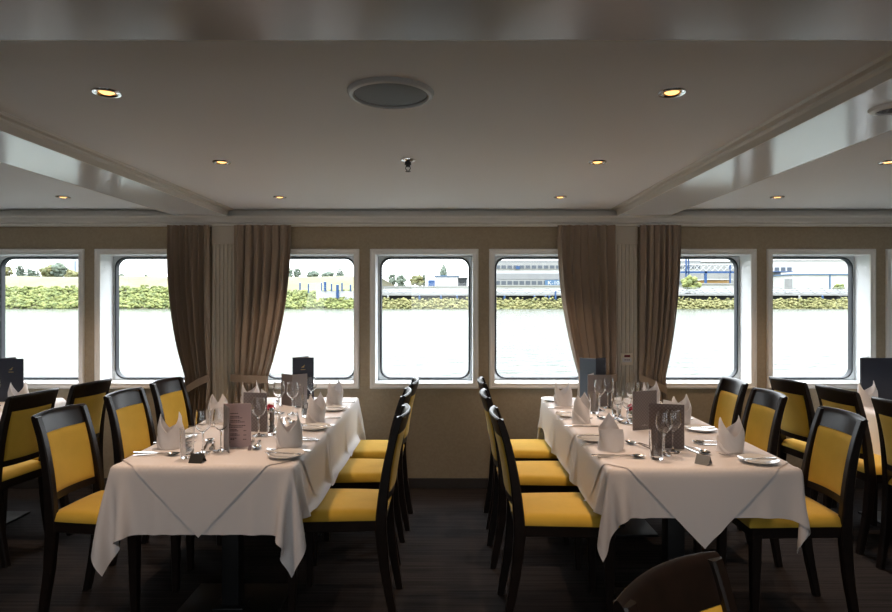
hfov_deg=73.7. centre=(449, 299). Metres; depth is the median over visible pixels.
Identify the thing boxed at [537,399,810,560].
tablecloth
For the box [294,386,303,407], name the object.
water tumbler
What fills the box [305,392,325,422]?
folded napkin
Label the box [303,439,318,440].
table knife
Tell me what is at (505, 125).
ceiling
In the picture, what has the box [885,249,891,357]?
window
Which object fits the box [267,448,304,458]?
bread plate
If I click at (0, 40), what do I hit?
trim
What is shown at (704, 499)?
overcloth
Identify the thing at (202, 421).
bowl
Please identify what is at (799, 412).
dining chair
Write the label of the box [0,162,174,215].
trim
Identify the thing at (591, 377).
menu card
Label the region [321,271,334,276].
tree
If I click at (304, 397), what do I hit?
water tumbler
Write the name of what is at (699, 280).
warehouse
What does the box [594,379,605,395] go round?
bowl
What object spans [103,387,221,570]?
dining chair
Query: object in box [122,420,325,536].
overcloth
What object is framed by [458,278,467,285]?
warehouse
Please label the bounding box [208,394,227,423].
folded napkin
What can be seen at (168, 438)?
folded napkin
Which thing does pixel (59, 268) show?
tree
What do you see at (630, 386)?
wine glass
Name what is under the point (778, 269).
cabin
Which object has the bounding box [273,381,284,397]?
bowl
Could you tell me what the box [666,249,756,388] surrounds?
window
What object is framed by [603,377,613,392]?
bowl
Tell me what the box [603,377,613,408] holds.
wine glass
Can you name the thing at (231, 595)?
dining table
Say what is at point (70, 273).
tree
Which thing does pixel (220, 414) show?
bowl
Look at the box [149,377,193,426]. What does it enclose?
dining chair
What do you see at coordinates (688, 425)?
bread plate
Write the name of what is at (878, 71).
trim
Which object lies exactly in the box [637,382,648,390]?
wine glass
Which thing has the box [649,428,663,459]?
water tumbler
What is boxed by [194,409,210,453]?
wine glass
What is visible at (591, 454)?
table knife
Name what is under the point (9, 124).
trim
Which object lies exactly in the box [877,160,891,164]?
recessed light
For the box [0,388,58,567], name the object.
dining chair
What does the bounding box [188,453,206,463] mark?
number sign
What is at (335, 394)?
folded napkin
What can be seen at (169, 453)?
bowl
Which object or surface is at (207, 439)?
spoon
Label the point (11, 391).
folded napkin
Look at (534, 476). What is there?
dining chair
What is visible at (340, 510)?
dining chair
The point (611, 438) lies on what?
folded napkin
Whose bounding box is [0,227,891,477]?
wall
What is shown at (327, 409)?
bread plate
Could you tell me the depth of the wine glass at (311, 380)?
3.91 m
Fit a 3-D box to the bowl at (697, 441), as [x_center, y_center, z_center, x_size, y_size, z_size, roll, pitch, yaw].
[1.188,0.678,2.843,0.058,0.010,0.039,0,0,3]
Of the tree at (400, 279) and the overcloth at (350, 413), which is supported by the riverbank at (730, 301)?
the tree at (400, 279)
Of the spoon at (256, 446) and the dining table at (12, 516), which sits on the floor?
the dining table at (12, 516)
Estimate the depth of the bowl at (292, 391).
3.54 m
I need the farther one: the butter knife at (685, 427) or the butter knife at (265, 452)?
the butter knife at (685, 427)
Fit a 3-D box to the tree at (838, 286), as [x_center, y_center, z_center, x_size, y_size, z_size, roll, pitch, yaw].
[148.049,-3.872,225.727,4.508,4.924,4.469,0,0,0]
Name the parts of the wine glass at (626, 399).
stem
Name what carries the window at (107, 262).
in the wall
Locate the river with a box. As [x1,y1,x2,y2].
[5,309,847,376]
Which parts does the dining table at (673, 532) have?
foot plate, foot plate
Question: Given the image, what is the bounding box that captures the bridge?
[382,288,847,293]
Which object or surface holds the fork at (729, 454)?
on the overcloth at (704, 499)
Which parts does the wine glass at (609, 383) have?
stem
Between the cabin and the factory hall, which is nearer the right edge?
the cabin
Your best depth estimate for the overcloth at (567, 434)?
3.32 m
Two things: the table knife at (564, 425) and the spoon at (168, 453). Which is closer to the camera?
the spoon at (168, 453)
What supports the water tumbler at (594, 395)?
on the overcloth at (567, 434)
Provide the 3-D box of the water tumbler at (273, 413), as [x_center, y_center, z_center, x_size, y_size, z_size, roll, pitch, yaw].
[-0.900,0.620,3.020,0.061,0.128,0.061,0,0,24]
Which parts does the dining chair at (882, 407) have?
rail, panel, rail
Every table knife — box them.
[133,451,165,453]
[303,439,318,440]
[564,425,598,426]
[591,454,628,455]
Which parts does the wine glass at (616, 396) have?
stem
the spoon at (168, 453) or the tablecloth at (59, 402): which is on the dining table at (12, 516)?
the tablecloth at (59, 402)
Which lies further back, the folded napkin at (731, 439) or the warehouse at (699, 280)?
the warehouse at (699, 280)
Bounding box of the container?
[428,280,434,285]
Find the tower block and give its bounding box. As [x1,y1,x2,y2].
[72,259,77,271]
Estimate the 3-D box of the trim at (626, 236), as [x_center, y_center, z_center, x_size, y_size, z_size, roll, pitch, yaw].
[1.336,0.438,4.561,0.192,2.025,0.059,0,0,0]
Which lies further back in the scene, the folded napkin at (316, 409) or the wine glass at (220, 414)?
the folded napkin at (316, 409)
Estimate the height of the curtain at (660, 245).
1.913 m
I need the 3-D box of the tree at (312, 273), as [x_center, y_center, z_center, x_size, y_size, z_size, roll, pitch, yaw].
[-60.426,-10.439,261.879,5.560,5.602,5.563,0,0,0]
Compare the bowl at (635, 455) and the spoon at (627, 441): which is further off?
the spoon at (627, 441)
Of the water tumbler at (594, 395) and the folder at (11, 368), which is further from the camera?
the folder at (11, 368)
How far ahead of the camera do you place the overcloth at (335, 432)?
3.44 m
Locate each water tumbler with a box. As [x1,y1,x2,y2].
[180,427,194,458]
[267,408,278,435]
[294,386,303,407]
[301,394,311,416]
[589,391,599,413]
[611,394,620,416]
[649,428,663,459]
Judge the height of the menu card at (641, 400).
0.205 m
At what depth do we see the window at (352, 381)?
4.58 m
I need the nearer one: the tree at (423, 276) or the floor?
the floor
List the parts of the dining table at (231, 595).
foot plate, foot plate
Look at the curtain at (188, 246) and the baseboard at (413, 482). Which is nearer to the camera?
the curtain at (188, 246)
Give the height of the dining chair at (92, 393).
0.932 m
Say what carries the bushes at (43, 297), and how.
on the riverbank at (11, 281)
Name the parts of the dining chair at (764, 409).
leg, leg, panel, rail, leg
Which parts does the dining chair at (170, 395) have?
leg, rail, panel, leg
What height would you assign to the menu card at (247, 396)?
0.203 m
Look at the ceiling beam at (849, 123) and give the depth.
2.55 m
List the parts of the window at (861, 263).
frame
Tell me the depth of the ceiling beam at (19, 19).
1.35 m
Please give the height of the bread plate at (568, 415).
0.016 m
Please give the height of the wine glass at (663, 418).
0.190 m
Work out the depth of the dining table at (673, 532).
2.78 m
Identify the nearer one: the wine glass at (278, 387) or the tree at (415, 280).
the wine glass at (278, 387)
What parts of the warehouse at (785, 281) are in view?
corner post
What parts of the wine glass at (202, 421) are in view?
stem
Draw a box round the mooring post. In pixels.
[336,284,338,297]
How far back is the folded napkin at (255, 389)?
3.85 m
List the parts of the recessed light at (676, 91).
bulb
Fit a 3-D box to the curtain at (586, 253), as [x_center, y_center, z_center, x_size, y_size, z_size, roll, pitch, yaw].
[1.032,0.394,4.471,0.445,1.913,0.083,0,0,0]
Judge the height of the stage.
3.359 m
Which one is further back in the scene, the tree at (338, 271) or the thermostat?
the tree at (338, 271)
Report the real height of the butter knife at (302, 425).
0.006 m
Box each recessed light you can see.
[55,196,70,198]
[91,87,121,97]
[212,160,230,164]
[273,196,286,198]
[553,196,566,198]
[588,160,606,164]
[658,87,686,97]
[770,196,784,198]
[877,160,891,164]
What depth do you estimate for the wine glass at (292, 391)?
3.54 m
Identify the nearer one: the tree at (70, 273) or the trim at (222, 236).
the trim at (222, 236)
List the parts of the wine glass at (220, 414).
stem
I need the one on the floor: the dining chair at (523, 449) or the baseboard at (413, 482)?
the dining chair at (523, 449)
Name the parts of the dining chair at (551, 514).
rail, panel, leg, rail, leg, seat frame, seat, leg, leg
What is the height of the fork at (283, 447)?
0.014 m
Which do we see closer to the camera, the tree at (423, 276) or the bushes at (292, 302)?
the bushes at (292, 302)
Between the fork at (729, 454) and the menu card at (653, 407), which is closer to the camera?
the fork at (729, 454)
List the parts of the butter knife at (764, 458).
blade, handle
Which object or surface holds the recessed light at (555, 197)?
in the ceiling
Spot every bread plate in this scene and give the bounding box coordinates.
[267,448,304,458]
[302,423,330,430]
[326,405,347,411]
[541,396,553,401]
[555,411,571,417]
[577,433,598,441]
[684,424,716,431]
[737,453,779,464]
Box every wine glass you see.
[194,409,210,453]
[213,408,226,451]
[251,397,265,436]
[273,381,284,413]
[286,382,298,414]
[307,376,316,393]
[594,379,605,410]
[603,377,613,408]
[611,387,622,419]
[621,390,631,423]
[626,382,637,390]
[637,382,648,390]
[656,411,672,456]
[666,409,680,453]
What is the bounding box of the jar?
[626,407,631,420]
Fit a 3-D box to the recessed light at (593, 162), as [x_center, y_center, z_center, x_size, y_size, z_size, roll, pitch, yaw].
[0.737,-0.692,2.970,0.091,0.016,0.091,0,0,0]
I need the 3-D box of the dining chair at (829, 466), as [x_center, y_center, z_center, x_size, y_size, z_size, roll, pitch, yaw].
[1.586,0.984,2.779,0.556,0.932,0.390,0,0,1]
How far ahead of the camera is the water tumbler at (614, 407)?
3.50 m
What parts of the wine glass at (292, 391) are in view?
stem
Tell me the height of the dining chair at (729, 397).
0.932 m
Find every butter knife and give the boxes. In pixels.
[265,452,300,454]
[302,425,326,426]
[685,427,714,427]
[740,457,776,459]
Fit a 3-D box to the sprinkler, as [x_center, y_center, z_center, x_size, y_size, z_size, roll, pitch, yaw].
[-0.207,-0.660,2.930,0.074,0.061,0.074,0,0,0]
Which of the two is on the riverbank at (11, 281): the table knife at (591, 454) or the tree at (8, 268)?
the tree at (8, 268)
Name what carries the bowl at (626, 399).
on the wine glass at (626, 399)
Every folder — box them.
[0,357,23,401]
[292,356,313,399]
[580,358,605,396]
[860,356,891,399]
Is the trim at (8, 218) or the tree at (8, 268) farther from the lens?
the tree at (8, 268)
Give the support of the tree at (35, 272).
on the riverbank at (11, 281)
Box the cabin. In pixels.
[773,264,792,274]
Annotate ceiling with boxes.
[0,41,891,209]
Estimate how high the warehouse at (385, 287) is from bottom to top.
9.325 m
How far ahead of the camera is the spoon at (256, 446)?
2.75 m
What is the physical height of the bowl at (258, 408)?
0.098 m
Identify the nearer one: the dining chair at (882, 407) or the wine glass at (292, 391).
the dining chair at (882, 407)
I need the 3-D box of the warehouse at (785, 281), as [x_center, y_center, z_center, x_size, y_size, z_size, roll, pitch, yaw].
[172.344,-5.342,283.000,31.995,13.436,17.200,0,0,0]
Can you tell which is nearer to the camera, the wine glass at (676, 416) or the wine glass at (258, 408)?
the wine glass at (676, 416)
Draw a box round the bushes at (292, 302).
[285,289,353,308]
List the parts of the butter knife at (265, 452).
handle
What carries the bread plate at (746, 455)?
on the overcloth at (704, 499)
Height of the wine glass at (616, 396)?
0.178 m
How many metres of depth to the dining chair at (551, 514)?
2.62 m
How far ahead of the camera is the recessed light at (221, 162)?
2.96 m
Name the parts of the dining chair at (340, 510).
leg, leg, seat frame, seat, leg, rail, leg, panel, rail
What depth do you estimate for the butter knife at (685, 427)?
3.10 m
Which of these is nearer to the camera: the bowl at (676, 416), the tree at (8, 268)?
the bowl at (676, 416)
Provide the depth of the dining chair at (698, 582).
1.16 m
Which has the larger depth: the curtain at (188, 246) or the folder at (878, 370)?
the curtain at (188, 246)
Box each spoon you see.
[133,452,179,455]
[201,438,213,450]
[252,440,260,448]
[598,454,644,457]
[625,440,649,448]
[684,445,710,453]
[692,440,716,442]
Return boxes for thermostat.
[620,353,632,364]
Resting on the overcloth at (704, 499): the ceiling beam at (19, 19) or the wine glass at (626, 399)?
the wine glass at (626, 399)
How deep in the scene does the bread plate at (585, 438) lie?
2.93 m
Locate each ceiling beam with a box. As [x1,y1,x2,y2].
[0,0,891,39]
[0,131,221,214]
[621,79,891,214]
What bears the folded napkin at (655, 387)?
on the overcloth at (549, 413)
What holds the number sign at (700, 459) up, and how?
on the overcloth at (704, 499)
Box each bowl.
[166,452,179,454]
[194,409,210,432]
[213,408,226,430]
[251,397,265,417]
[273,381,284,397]
[286,382,298,398]
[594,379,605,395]
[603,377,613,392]
[611,387,621,404]
[621,390,631,408]
[625,440,635,443]
[632,454,644,457]
[656,411,672,433]
[666,409,680,431]
[692,440,704,442]
[699,450,710,453]
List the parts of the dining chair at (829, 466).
leg, leg, seat frame, seat, leg, rail, panel, rail, leg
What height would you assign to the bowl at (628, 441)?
0.010 m
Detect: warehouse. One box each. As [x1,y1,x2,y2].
[383,286,467,293]
[434,275,458,285]
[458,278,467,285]
[496,285,560,293]
[692,283,733,293]
[697,279,732,282]
[700,261,733,282]
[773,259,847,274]
[773,274,847,293]
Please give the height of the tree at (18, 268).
7.574 m
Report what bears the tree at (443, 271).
on the riverbank at (730, 301)
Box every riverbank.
[5,276,393,308]
[382,299,843,308]
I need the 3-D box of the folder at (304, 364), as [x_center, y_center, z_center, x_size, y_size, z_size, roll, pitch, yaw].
[-1.014,0.542,4.152,0.148,0.292,0.110,0,0,0]
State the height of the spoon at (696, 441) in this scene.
0.014 m
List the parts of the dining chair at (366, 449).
seat, leg, leg, panel, rail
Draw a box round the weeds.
[382,296,847,308]
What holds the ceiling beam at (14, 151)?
attached to the ceiling
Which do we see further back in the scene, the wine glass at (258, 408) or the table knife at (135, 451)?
the wine glass at (258, 408)
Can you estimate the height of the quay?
3.274 m
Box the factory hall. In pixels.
[496,260,700,293]
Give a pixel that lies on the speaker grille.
(367, 94)
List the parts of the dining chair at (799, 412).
leg, rail, panel, seat frame, seat, rail, leg, leg, leg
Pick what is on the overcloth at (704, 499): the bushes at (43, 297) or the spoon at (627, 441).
the spoon at (627, 441)
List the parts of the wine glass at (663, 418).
stem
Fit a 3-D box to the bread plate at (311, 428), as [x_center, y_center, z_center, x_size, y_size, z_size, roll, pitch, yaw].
[-0.717,0.677,3.165,0.160,0.016,0.160,0,0,0]
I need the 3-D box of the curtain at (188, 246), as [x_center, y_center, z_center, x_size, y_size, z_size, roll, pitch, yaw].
[-1.961,0.394,4.472,0.318,1.913,0.085,0,0,0]
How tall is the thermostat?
0.090 m
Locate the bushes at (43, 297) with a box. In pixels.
[5,285,169,308]
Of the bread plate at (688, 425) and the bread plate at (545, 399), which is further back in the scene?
the bread plate at (545, 399)
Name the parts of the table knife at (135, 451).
handle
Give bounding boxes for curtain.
[167,225,209,424]
[231,225,290,402]
[557,225,617,397]
[639,225,680,401]
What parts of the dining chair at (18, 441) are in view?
leg, rail, seat, seat frame, panel, rail, leg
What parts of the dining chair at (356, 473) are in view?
leg, leg, seat frame, seat, leg, leg, rail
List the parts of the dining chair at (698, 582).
leg, panel, leg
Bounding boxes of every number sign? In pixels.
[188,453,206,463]
[695,454,711,465]
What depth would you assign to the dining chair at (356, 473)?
3.28 m
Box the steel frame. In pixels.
[680,259,733,293]
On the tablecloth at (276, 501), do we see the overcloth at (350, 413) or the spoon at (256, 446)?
the overcloth at (350, 413)
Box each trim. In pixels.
[0,40,891,40]
[0,111,232,215]
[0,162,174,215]
[0,210,891,226]
[212,226,233,403]
[612,50,891,215]
[616,226,637,390]
[669,130,891,215]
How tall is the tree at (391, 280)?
14.126 m
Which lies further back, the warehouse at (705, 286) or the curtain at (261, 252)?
the warehouse at (705, 286)
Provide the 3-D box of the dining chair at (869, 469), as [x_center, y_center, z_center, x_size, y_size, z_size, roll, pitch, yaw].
[2.540,0.984,3.566,0.556,0.932,0.390,0,0,-5]
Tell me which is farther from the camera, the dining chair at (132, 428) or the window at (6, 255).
the window at (6, 255)
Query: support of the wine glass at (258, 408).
on the overcloth at (197, 493)
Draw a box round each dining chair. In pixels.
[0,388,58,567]
[2,378,111,535]
[31,403,180,611]
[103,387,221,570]
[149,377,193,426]
[288,403,410,611]
[314,387,411,565]
[350,376,418,530]
[477,376,558,529]
[479,388,580,569]
[489,405,619,611]
[613,551,737,611]
[693,387,787,566]
[709,377,748,530]
[716,406,867,611]
[769,376,877,525]
[815,384,891,554]
[871,396,891,569]
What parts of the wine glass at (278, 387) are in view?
stem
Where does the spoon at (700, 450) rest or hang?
on the overcloth at (704, 499)
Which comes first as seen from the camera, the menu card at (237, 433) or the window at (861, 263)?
the menu card at (237, 433)
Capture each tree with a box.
[5,266,13,275]
[15,265,24,275]
[27,269,34,275]
[33,266,40,276]
[39,264,54,276]
[50,262,67,276]
[64,269,77,276]
[289,268,292,276]
[293,268,300,276]
[306,270,319,276]
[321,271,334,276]
[335,264,343,275]
[388,274,395,284]
[394,274,406,285]
[409,274,424,285]
[422,272,425,285]
[440,264,446,274]
[681,274,701,293]
[832,283,844,293]
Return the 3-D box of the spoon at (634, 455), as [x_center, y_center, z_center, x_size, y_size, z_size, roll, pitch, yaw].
[0.745,0.678,2.580,0.204,0.014,0.039,0,0,1]
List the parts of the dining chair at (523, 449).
rail, leg, leg, seat, seat frame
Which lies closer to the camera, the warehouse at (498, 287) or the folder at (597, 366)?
the folder at (597, 366)
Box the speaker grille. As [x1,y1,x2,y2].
[354,83,427,106]
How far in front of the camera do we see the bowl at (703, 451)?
2.65 m
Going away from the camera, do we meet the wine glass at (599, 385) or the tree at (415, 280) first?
the wine glass at (599, 385)
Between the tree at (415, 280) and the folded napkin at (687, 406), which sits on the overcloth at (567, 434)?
the folded napkin at (687, 406)
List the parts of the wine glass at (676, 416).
stem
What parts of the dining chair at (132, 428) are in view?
leg, rail, panel, leg, leg, leg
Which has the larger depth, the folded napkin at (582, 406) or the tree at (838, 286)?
the tree at (838, 286)
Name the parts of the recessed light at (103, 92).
bulb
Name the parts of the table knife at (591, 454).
handle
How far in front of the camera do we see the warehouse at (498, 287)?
250.00 m
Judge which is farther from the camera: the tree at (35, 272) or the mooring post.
the tree at (35, 272)
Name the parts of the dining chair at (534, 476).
rail, panel, leg, leg, seat, seat frame, leg, leg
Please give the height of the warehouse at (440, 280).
12.049 m
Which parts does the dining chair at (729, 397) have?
leg, panel, rail, leg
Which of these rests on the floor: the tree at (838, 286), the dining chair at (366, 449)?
the dining chair at (366, 449)
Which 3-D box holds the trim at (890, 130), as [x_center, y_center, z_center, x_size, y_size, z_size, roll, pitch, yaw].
[1.676,-0.663,2.978,0.052,0.057,3.045,0,0,0]
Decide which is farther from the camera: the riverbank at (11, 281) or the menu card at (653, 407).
the riverbank at (11, 281)
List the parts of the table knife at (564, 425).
handle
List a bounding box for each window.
[0,249,84,388]
[94,249,184,388]
[268,249,358,388]
[370,249,477,388]
[489,249,578,388]
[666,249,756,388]
[767,249,875,388]
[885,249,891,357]
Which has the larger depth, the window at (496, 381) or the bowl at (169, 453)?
the window at (496, 381)
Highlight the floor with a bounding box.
[0,488,891,611]
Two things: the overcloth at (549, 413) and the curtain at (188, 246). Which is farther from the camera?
the curtain at (188, 246)
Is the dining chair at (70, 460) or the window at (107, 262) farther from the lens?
the window at (107, 262)
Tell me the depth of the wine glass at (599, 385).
3.67 m
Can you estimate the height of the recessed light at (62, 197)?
0.016 m
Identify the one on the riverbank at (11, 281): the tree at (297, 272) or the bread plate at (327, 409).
the tree at (297, 272)
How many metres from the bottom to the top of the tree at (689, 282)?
9.090 m
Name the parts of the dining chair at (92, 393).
leg, leg, rail, panel, leg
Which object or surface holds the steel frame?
on the riverbank at (730, 301)
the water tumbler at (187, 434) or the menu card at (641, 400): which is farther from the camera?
the menu card at (641, 400)
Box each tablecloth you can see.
[0,398,65,418]
[91,397,365,577]
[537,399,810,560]
[864,407,880,455]
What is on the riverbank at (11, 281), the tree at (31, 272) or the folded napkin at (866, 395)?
the tree at (31, 272)
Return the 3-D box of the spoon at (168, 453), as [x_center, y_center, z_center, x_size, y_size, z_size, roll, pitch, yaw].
[-1.293,0.678,2.620,0.204,0.014,0.039,0,0,0]
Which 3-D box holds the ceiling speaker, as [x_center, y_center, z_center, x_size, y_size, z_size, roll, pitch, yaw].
[-0.197,-0.685,1.980,0.289,0.018,0.289,0,0,0]
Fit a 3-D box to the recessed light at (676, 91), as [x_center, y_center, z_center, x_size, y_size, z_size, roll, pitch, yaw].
[0.737,-0.692,1.975,0.091,0.016,0.091,0,0,0]
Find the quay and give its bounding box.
[382,294,847,300]
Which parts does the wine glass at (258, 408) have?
stem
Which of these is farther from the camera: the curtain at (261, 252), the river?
the river
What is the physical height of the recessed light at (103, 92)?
0.016 m
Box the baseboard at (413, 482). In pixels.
[10,478,881,487]
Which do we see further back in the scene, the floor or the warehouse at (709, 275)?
the warehouse at (709, 275)
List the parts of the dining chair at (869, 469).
leg, rail, panel, leg, seat frame, seat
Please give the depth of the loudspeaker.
1.98 m
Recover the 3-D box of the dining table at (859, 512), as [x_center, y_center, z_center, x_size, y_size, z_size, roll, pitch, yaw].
[3.010,1.073,3.330,0.752,0.753,1.732,0,0,0]
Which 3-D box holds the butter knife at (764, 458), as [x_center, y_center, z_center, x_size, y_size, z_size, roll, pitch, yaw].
[1.293,0.666,2.496,0.164,0.006,0.018,0,0,-8]
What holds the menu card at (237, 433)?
on the overcloth at (197, 493)
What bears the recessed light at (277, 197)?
in the ceiling
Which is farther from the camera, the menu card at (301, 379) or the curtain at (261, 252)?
the curtain at (261, 252)
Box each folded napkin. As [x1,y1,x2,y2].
[8,381,28,396]
[156,412,183,449]
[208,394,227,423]
[240,381,259,402]
[276,411,302,448]
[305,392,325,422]
[326,380,342,405]
[553,380,571,406]
[571,392,590,423]
[597,413,623,451]
[649,381,659,403]
[672,394,691,423]
[715,415,744,453]
[857,381,877,406]
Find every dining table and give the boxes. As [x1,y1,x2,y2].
[6,511,29,524]
[177,532,322,611]
[614,518,684,598]
[858,511,891,529]
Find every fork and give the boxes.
[266,447,310,450]
[719,453,744,455]
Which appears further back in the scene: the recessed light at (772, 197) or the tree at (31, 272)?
the tree at (31, 272)
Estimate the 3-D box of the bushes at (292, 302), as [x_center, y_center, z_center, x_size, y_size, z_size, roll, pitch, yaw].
[-59.654,-0.150,212.994,63.298,7.954,15.596,0,0,0]
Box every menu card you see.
[224,403,250,452]
[243,389,266,431]
[281,373,306,405]
[588,373,611,406]
[632,389,656,429]
[649,399,683,448]
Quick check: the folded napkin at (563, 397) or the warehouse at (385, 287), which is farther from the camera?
the warehouse at (385, 287)
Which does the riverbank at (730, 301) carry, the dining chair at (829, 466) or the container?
the container
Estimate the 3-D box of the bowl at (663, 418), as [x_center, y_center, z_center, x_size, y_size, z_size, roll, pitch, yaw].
[0.945,0.543,2.625,0.071,0.098,0.071,0,0,11]
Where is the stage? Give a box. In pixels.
[316,291,353,299]
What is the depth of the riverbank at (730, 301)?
208.57 m
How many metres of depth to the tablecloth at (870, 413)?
3.67 m
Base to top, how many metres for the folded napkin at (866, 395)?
0.165 m
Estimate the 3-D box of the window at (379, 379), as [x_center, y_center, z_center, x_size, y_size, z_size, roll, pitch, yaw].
[-0.199,0.145,4.688,0.836,1.076,0.235,0,0,0]
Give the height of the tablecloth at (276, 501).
0.457 m
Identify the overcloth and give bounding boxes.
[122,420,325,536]
[195,404,344,464]
[267,397,356,444]
[544,398,662,442]
[558,406,717,466]
[577,421,788,548]
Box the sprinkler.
[401,158,414,171]
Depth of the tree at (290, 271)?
261.10 m
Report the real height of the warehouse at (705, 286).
9.101 m
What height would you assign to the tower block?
26.418 m
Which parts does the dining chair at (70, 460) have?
leg, rail, panel, rail, seat, leg, seat frame, leg, leg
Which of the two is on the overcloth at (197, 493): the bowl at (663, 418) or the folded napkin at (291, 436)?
the folded napkin at (291, 436)
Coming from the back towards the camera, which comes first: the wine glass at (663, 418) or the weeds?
the weeds
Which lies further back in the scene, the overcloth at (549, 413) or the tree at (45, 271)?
the tree at (45, 271)
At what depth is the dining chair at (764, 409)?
3.36 m
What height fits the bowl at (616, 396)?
0.098 m

